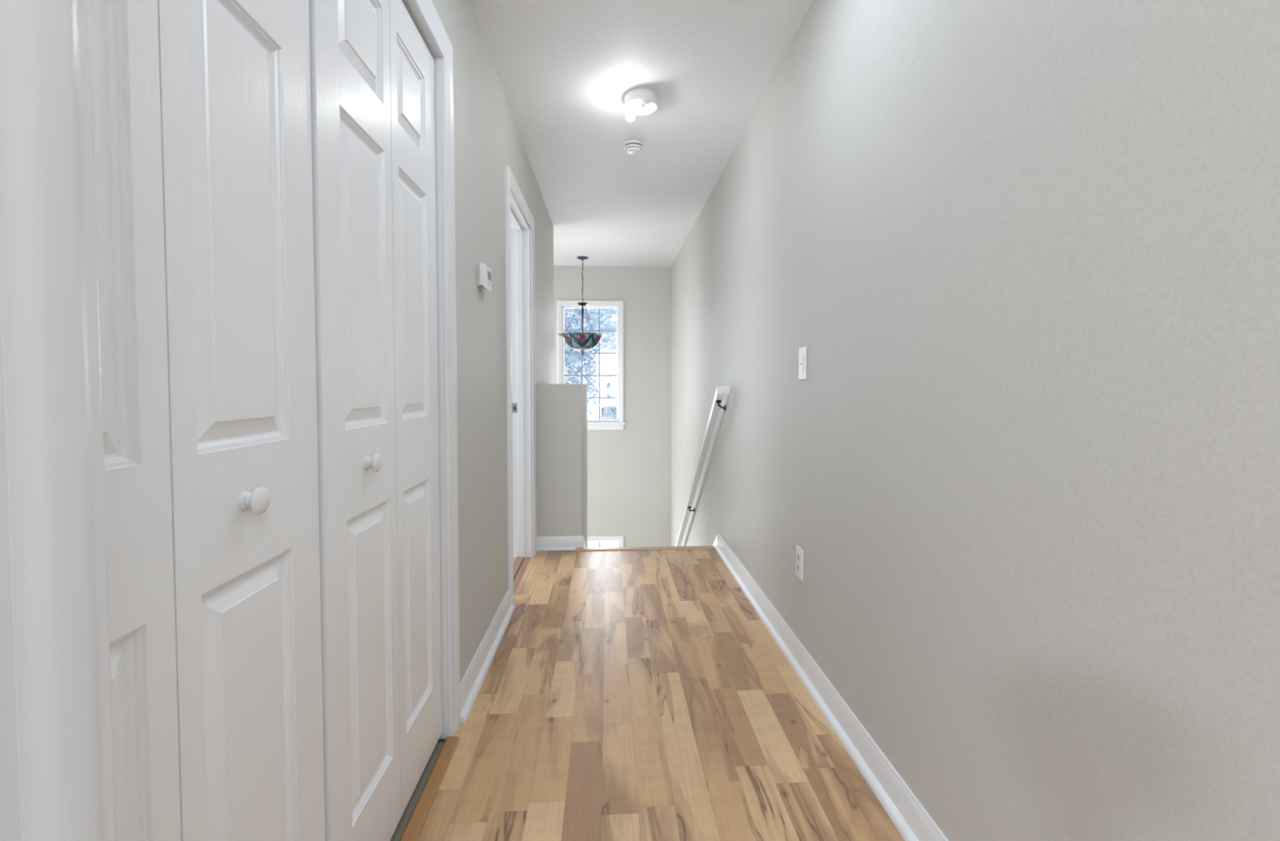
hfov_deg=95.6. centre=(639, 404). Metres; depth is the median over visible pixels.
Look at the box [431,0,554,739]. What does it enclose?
wall
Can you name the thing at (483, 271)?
thermostat
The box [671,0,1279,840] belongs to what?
wall
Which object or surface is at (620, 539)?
window
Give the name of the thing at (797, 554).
receptacle
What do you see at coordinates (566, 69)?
ceiling
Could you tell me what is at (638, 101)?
ceiling light
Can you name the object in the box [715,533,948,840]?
baseboard
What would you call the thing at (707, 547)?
stair nosing
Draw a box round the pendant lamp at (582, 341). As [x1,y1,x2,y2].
[558,256,607,355]
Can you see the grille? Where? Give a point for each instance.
(598, 330)
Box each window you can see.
[556,300,625,430]
[587,535,623,546]
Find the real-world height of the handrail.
1.864 m
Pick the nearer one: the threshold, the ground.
the threshold
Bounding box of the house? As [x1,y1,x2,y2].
[597,388,616,419]
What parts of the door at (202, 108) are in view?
knob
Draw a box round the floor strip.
[399,736,459,840]
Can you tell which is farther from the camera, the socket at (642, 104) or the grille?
the grille
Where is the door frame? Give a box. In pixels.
[401,0,460,738]
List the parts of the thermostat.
plate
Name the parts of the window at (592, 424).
sill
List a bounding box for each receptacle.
[796,553,799,561]
[796,563,799,571]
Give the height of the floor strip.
0.017 m
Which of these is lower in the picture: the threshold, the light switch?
the threshold
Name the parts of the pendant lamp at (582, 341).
stem, chain, lamp shade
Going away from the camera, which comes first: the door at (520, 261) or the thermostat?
the thermostat
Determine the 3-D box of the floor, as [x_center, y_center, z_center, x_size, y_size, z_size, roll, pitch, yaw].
[-0.673,1.217,-1.126,2.929,0.200,9.740,0,2,-3]
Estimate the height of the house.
5.600 m
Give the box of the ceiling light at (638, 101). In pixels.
[623,88,657,121]
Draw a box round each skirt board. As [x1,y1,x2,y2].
[582,536,585,547]
[712,533,718,546]
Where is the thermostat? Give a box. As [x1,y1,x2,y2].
[476,262,491,292]
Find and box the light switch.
[798,346,806,379]
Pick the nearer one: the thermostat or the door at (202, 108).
the door at (202, 108)
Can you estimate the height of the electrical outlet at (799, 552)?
0.116 m
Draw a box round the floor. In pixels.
[390,548,904,840]
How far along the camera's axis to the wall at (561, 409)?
3.78 m
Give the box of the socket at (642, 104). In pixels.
[639,100,648,108]
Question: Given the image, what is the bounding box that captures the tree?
[564,308,617,411]
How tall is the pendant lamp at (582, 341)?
1.062 m
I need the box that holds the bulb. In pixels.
[625,103,635,121]
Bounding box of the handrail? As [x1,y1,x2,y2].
[675,386,730,546]
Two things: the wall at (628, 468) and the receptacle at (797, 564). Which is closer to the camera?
the receptacle at (797, 564)
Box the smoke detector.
[623,140,643,154]
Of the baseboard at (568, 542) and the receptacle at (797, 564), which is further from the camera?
the baseboard at (568, 542)
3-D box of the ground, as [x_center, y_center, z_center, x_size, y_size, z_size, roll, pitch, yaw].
[-1.827,2.994,33.938,60.000,0.200,52.275,0,2,-3]
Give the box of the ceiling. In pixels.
[470,0,813,266]
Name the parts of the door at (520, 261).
strike plate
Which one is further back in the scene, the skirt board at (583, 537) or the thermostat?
the skirt board at (583, 537)
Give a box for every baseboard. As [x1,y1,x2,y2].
[460,588,515,723]
[536,535,582,551]
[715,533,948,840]
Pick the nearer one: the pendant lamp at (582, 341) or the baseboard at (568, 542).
the baseboard at (568, 542)
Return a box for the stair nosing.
[575,545,715,551]
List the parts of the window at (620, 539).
frame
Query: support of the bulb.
attached to the ceiling light at (638, 101)
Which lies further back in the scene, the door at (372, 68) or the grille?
the grille
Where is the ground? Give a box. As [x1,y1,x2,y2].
[587,540,617,547]
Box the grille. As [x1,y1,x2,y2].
[564,307,617,419]
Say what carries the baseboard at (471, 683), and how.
attached to the wall at (487, 139)
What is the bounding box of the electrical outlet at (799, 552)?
[795,545,803,580]
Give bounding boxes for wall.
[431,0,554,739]
[535,383,587,551]
[553,265,671,546]
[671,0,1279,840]
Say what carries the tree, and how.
on the ground
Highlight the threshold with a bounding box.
[513,556,530,593]
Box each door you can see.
[0,0,115,840]
[88,0,324,840]
[308,0,442,840]
[505,164,537,604]
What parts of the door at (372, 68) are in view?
knob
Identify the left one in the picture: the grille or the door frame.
the door frame
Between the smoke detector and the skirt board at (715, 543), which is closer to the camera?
the smoke detector

